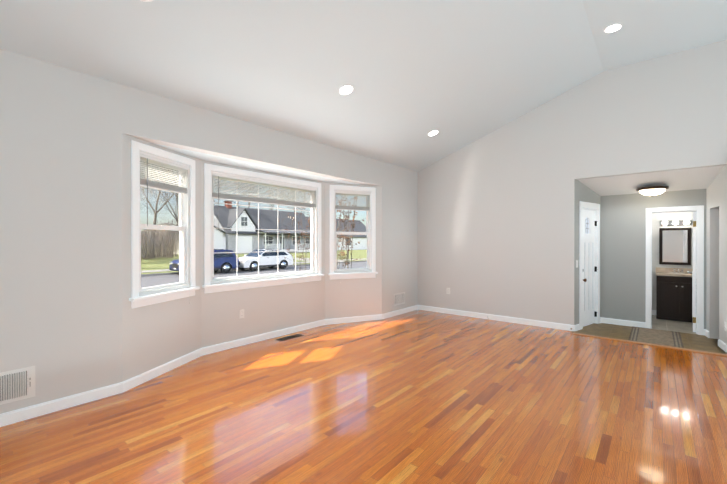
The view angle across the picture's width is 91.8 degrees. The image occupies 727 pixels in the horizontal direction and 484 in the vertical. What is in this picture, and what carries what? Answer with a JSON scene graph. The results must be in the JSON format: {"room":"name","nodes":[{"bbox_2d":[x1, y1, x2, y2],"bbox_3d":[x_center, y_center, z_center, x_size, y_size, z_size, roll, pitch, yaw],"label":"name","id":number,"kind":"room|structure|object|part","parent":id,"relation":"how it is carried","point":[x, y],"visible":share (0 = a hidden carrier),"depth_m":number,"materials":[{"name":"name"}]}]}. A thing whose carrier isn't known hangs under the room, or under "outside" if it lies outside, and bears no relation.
{"room":"empty living room","nodes":[
{"label":"empty living room","id":0,"kind":"room"},
{"bbox_2d":[0,49,417,413],"bbox_3d":[-1.992,-0.052,4.228,0.650,2.950,9.360,0,0,40],"label":"wall","id":1,"kind":"structure","parent":0,"point":[62,129],"depth_m":3.29,"materials":[{"name":"white paint"}]},
{"bbox_2d":[0,366,34,404],"bbox_3d":[-2.890,1.131,2.629,0.016,0.250,0.650,0,0,40],"label":"air vent","id":2,"kind":"object","parent":1,"relation":"in","point":[17,384],"visible":1,"depth_m":2.80,"materials":[{"name":"white metal"}]},
{"bbox_2d":[129,140,199,308],"bbox_3d":[-2.207,-0.183,3.889,0.183,1.653,0.940,0,0,13],"label":"window unit","id":3,"kind":"structure","parent":1,"relation":"in","point":[184,212],"depth_m":3.87,"materials":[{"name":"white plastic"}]},
{"bbox_2d":[140,154,189,302],"bbox_3d":[-2.190,-0.088,3.886,0.325,1.622,0.613,0,0,40],"label":"window blind","id":4,"kind":"object","parent":3,"relation":"attached to","point":[155,184],"visible":0.92,"depth_m":3.85,"materials":[{"name":"white plastic"}]},
{"bbox_2d":[239,309,243,318],"bbox_3d":[-1.682,0.982,4.869,0.010,0.120,0.075,0,0,40],"label":"outlet","id":5,"kind":"object","parent":1,"relation":"attached to","point":[241,313],"visible":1,"depth_m":4.86,"materials":[{"name":"white plastic"}]},
{"bbox_2d":[202,163,323,292],"bbox_3d":[-1.402,-0.185,5.265,0.183,1.653,2.070,0,0,40],"label":"window","id":6,"kind":"structure","parent":1,"relation":"in","point":[313,219],"depth_m":5.01,"materials":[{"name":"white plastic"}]},
{"bbox_2d":[212,173,316,285],"bbox_3d":[-1.360,-0.090,5.230,0.101,1.622,1.802,0,0,40],"label":"window blind","id":7,"kind":"object","parent":6,"relation":"attached to","point":[218,195],"visible":0.9,"depth_m":5.12,"materials":[{"name":"white plastic"}]},
{"bbox_2d":[328,185,377,279],"bbox_3d":[-0.200,-0.188,6.331,0.930,1.654,0.183,0,0,-23],"label":"window","id":8,"kind":"structure","parent":1,"relation":"in","point":[368,232],"depth_m":6.34,"materials":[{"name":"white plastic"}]},
{"bbox_3d":[-0.213,-0.200,6.361,0.308,1.322,0.549,0,0,40],"label":"window glass","id":9,"kind":"part","parent":8,"relation":"part of","materials":[{"name":"clear glass"}]},
{"bbox_2d":[335,191,369,283],"bbox_3d":[-0.194,-0.092,6.316,0.325,1.622,0.602,0,0,40],"label":"window blind","id":10,"kind":"object","parent":8,"relation":"attached to","point":[354,202],"visible":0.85,"depth_m":6.31,"materials":[{"name":"white plastic"}]},
{"bbox_2d":[394,292,404,305],"bbox_3d":[0.720,1.108,6.976,0.012,0.230,0.381,0,0,40],"label":"air vent","id":11,"kind":"object","parent":1,"relation":"in","point":[399,298],"visible":1,"depth_m":6.96,"materials":[{"name":"white"}]},
{"bbox_2d":[153,143,362,184],"bbox_3d":[-1.286,-1.174,5.193,0.501,0.250,3.550,0,0,40],"label":"ceiling soffit","id":12,"kind":"structure","parent":0,"point":[220,159],"depth_m":4.77,"materials":[{"name":"white paint"}]},
{"bbox_2d":[0,310,726,483],"bbox_3d":[0.756,1.452,1.960,7.520,0.050,9.080,0,0,40],"label":"floor","id":13,"kind":"structure","parent":0,"point":[420,397],"depth_m":2.89,"materials":[{"name":"brown wood"}]},
{"bbox_2d":[276,334,302,340],"bbox_3d":[-1.106,1.418,5.289,0.130,0.006,0.420,0,0,40],"label":"floor vent","id":14,"kind":"object","parent":13,"relation":"in","point":[288,337],"visible":1,"depth_m":5.27,"materials":[{"name":"brown metal"}]},
{"bbox_2d":[573,333,726,356],"bbox_3d":[3.938,1.415,4.958,1.700,0.012,0.090,0,0,40],"label":"trim","id":15,"kind":"structure","parent":13,"relation":"on","point":[686,349],"depth_m":4.86,"materials":[{"name":"brown wood"}]},
{"bbox_2d":[0,0,726,171],"bbox_3d":[0.949,-2.097,1.780,7.300,1.291,9.360,0,0,40],"label":"ceiling","id":16,"kind":"structure","parent":0,"point":[458,74],"depth_m":3.89,"materials":[{"name":"white paint"}]},
{"bbox_2d":[338,84,353,94],"bbox_3d":[-0.209,-1.852,4.264,0.185,0.066,0.194,0,0,40],"label":"recessed light","id":17,"kind":"object","parent":16,"relation":"in","point":[346,89],"visible":1,"depth_m":4.26,"materials":[{"name":"white"}]},
{"bbox_2d":[428,130,438,135],"bbox_3d":[1.176,-1.852,5.947,0.185,0.066,0.194,0,0,40],"label":"recessed light","id":18,"kind":"object","parent":16,"relation":"in","point":[433,132],"visible":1,"depth_m":5.94,"materials":[{"name":"white"}]},
{"bbox_2d":[603,23,622,32],"bbox_3d":[3.052,-2.624,4.309,0.194,0.006,0.194,0,0,40],"label":"recessed light","id":19,"kind":"object","parent":16,"relation":"in","point":[613,28],"visible":1,"depth_m":4.31,"materials":[{"name":"white"}]},
{"bbox_2d":[418,40,726,324],"bbox_3d":[3.883,-0.614,5.312,7.300,4.070,0.120,0,0,40],"label":"wall","id":20,"kind":"structure","parent":0,"point":[496,222],"depth_m":5.89,"materials":[{"name":"white paint"}]},
{"bbox_2d":[574,179,600,324],"bbox_3d":[3.815,0.120,6.052,1.171,2.600,0.140,0,0,-36],"label":"wall","id":21,"kind":"structure","parent":0,"point":[583,192],"depth_m":5.72,"materials":[{"name":"grey paint"}]},
{"bbox_2d":[583,209,596,326],"bbox_3d":[3.828,0.423,6.026,0.219,1.977,0.583,0,0,40],"label":"front door","id":22,"kind":"structure","parent":21,"relation":"in","point":[588,266],"depth_m":6.05,"materials":[{"name":"white wood"}]},
{"bbox_3d":[4.075,0.454,6.182,0.039,1.680,0.013,0,0,40],"label":"front door hinges","id":23,"kind":"part","parent":22,"relation":"part of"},
{"bbox_2d":[570,189,726,353],"bbox_3d":[4.920,0.140,5.934,2.200,2.640,2.680,0,0,40],"label":"shell","id":24,"kind":"object","parent":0,"point":[625,285],"visible":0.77,"depth_m":5.95,"materials":[{"name":"paint"}]},
{"bbox_3d":[3.802,0.370,6.013,0.321,2.106,0.760,0,0,40],"label":"trim door casing","id":25,"kind":"part","parent":24,"relation":"part of","materials":[{"name":"white wood"}]},
{"bbox_2d":[628,326,683,347],"bbox_3d":[4.419,1.414,5.335,0.600,0.008,1.085,0,0,40],"label":"runner rug","id":26,"kind":"object","parent":24,"relation":"on","point":[658,337],"visible":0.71,"depth_m":5.30,"materials":[{"name":"beige fabric"}]},
{"bbox_2d":[656,267,692,322],"bbox_3d":[5.806,0.947,6.486,0.654,0.936,0.506,0,0,40],"label":"vanity cabinet","id":27,"kind":"object","parent":24,"relation":"on","point":[673,294],"visible":0.81,"depth_m":6.38,"materials":[{"name":"black wood"}]},
{"bbox_2d":[659,228,690,264],"bbox_3d":[5.921,0.065,6.697,0.451,0.703,0.024,0,0,40],"label":"bathroom mirror","id":28,"kind":"object","parent":24,"relation":"attached to","point":[674,246],"visible":0.96,"depth_m":6.69,"materials":[{"name":"black wood"}]},
{"bbox_3d":[4.991,0.423,5.671,0.697,2.000,0.142,0,0,40],"label":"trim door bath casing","id":29,"kind":"part","parent":24,"relation":"part of","materials":[{"name":"white wood"}]},
{"bbox_2d":[660,220,691,225],"bbox_3d":[5.891,-0.382,6.647,0.458,0.090,0.136,0,0,40],"label":"sconce","id":30,"kind":"object","parent":24,"relation":"attached to","point":[680,222],"visible":1,"depth_m":6.63,"materials":[{"name":"white glass"}]},
{"bbox_2d":[687,212,695,331],"bbox_3d":[5.393,0.460,5.773,0.108,1.900,0.554,0,0,40],"label":"bathroom door","id":31,"kind":"structure","parent":24,"relation":"attached to","point":[693,272],"depth_m":5.57,"materials":[{"name":"white wood"}]},
{"bbox_2d":[578,166,723,195],"bbox_3d":[4.463,-0.954,5.603,2.120,0.339,1.070,0,0,40],"label":"ceiling","id":32,"kind":"structure","parent":0,"point":[691,179],"depth_m":5.39,"materials":[{"name":"white paint"}]},
{"bbox_2d":[636,186,668,196],"bbox_3d":[4.544,-0.791,5.543,0.410,0.150,0.410,0,0,40],"label":"light","id":33,"kind":"object","parent":32,"relation":"attached to","point":[652,190],"visible":1,"depth_m":5.44,"materials":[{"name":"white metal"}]},
{"bbox_2d":[706,165,726,352],"bbox_3d":[5.811,0.142,4.660,1.800,2.640,1.900,0,0,40],"label":"wall","id":34,"kind":"structure","parent":0,"point":[716,253],"depth_m":5.19,"materials":[{"name":"white paint"}]},
{"label":"outside","id":35,"kind":"structure","parent":0,"visible":0},
{"bbox_2d":[141,248,366,273],"bbox_3d":[-37.903,1.914,70.578,139.300,1.017,240.000,0,0,40],"label":"ground","id":36,"kind":"structure","parent":35,"point":[160,263],"depth_m":34.96,"materials":[{"name":"green plant"}]},
{"bbox_2d":[141,220,178,259],"bbox_3d":[-29.841,-0.336,24.997,5.385,4.252,34.630,0,0,36],"label":"fence","id":37,"kind":"object","parent":36,"relation":"on","point":[155,243],"depth_m":35.68,"materials":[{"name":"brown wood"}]},
{"bbox_2d":[141,187,266,216],"bbox_3d":[-19.385,-2.743,32.986,14.851,9.770,36.145,0,0,40],"label":"wires","id":38,"kind":"object","parent":36,"relation":"on","point":[216,207],"depth_m":39.42,"materials":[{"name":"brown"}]},
{"bbox_2d":[140,161,307,224],"bbox_3d":[-18.368,-9.045,52.674,48.699,21.854,67.784,0,0,40],"label":"bare trees","id":39,"kind":"object","parent":36,"relation":"on","point":[176,215],"depth_m":51.27,"materials":[{"name":"brown plant"}]},
{"bbox_2d":[166,200,309,254],"bbox_3d":[-17.154,-2.339,53.098,11.450,7.650,22.250,0,0,40],"label":"house","id":40,"kind":"structure","parent":36,"relation":"on","point":[227,219],"depth_m":50.81,"materials":[{"name":"grey"}]},
{"bbox_2d":[141,253,366,287],"bbox_3d":[-3.065,1.929,41.623,29.300,0.995,240.000,0,0,40],"label":"street","id":41,"kind":"structure","parent":36,"relation":"on","point":[157,278],"depth_m":25.61,"materials":[{"name":"grey asphalt"}]},
{"bbox_2d":[169,249,238,272],"bbox_3d":[-11.109,1.302,24.746,2.240,1.710,4.100,0,0,40],"label":"car","id":42,"kind":"object","parent":41,"relation":"on","point":[223,259],"depth_m":24.86,"materials":[{"name":"blue paint"}]},
{"bbox_2d":[238,249,292,270],"bbox_3d":[-8.089,1.325,28.380,2.240,1.650,4.650,0,0,40],"label":"car","id":43,"kind":"object","parent":41,"relation":"on","point":[271,262],"depth_m":27.79,"materials":[{"name":"white paint"}]},
{"bbox_2d":[276,196,363,270],"bbox_3d":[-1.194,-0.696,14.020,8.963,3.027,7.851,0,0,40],"label":"shrub","id":44,"kind":"object","parent":36,"relation":"on","point":[337,230],"depth_m":10.49,"materials":[{"name":"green plant"}]},
{"bbox_2d":[306,216,366,249],"bbox_3d":[-7.099,-1.802,71.885,9.800,6.510,19.400,0,0,40],"label":"house","id":45,"kind":"structure","parent":36,"relation":"on","point":[359,228],"depth_m":72.53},
{"bbox_3d":[0.901,-0.608,1.724,7.300,4.070,9.210,0,0,40],"label":"wall","id":46,"kind":"structure","parent":0,"visible":0},
{"bbox_2d":[0,305,726,426],"bbox_3d":[1.536,1.375,2.882,7.511,0.100,11.509,0,0,40],"label":"baseboard","id":47,"kind":"structure","parent":46,"relation":"attached to","point":[26,413],"depth_m":4.67,"materials":[{"name":"white wood"}]}
]}

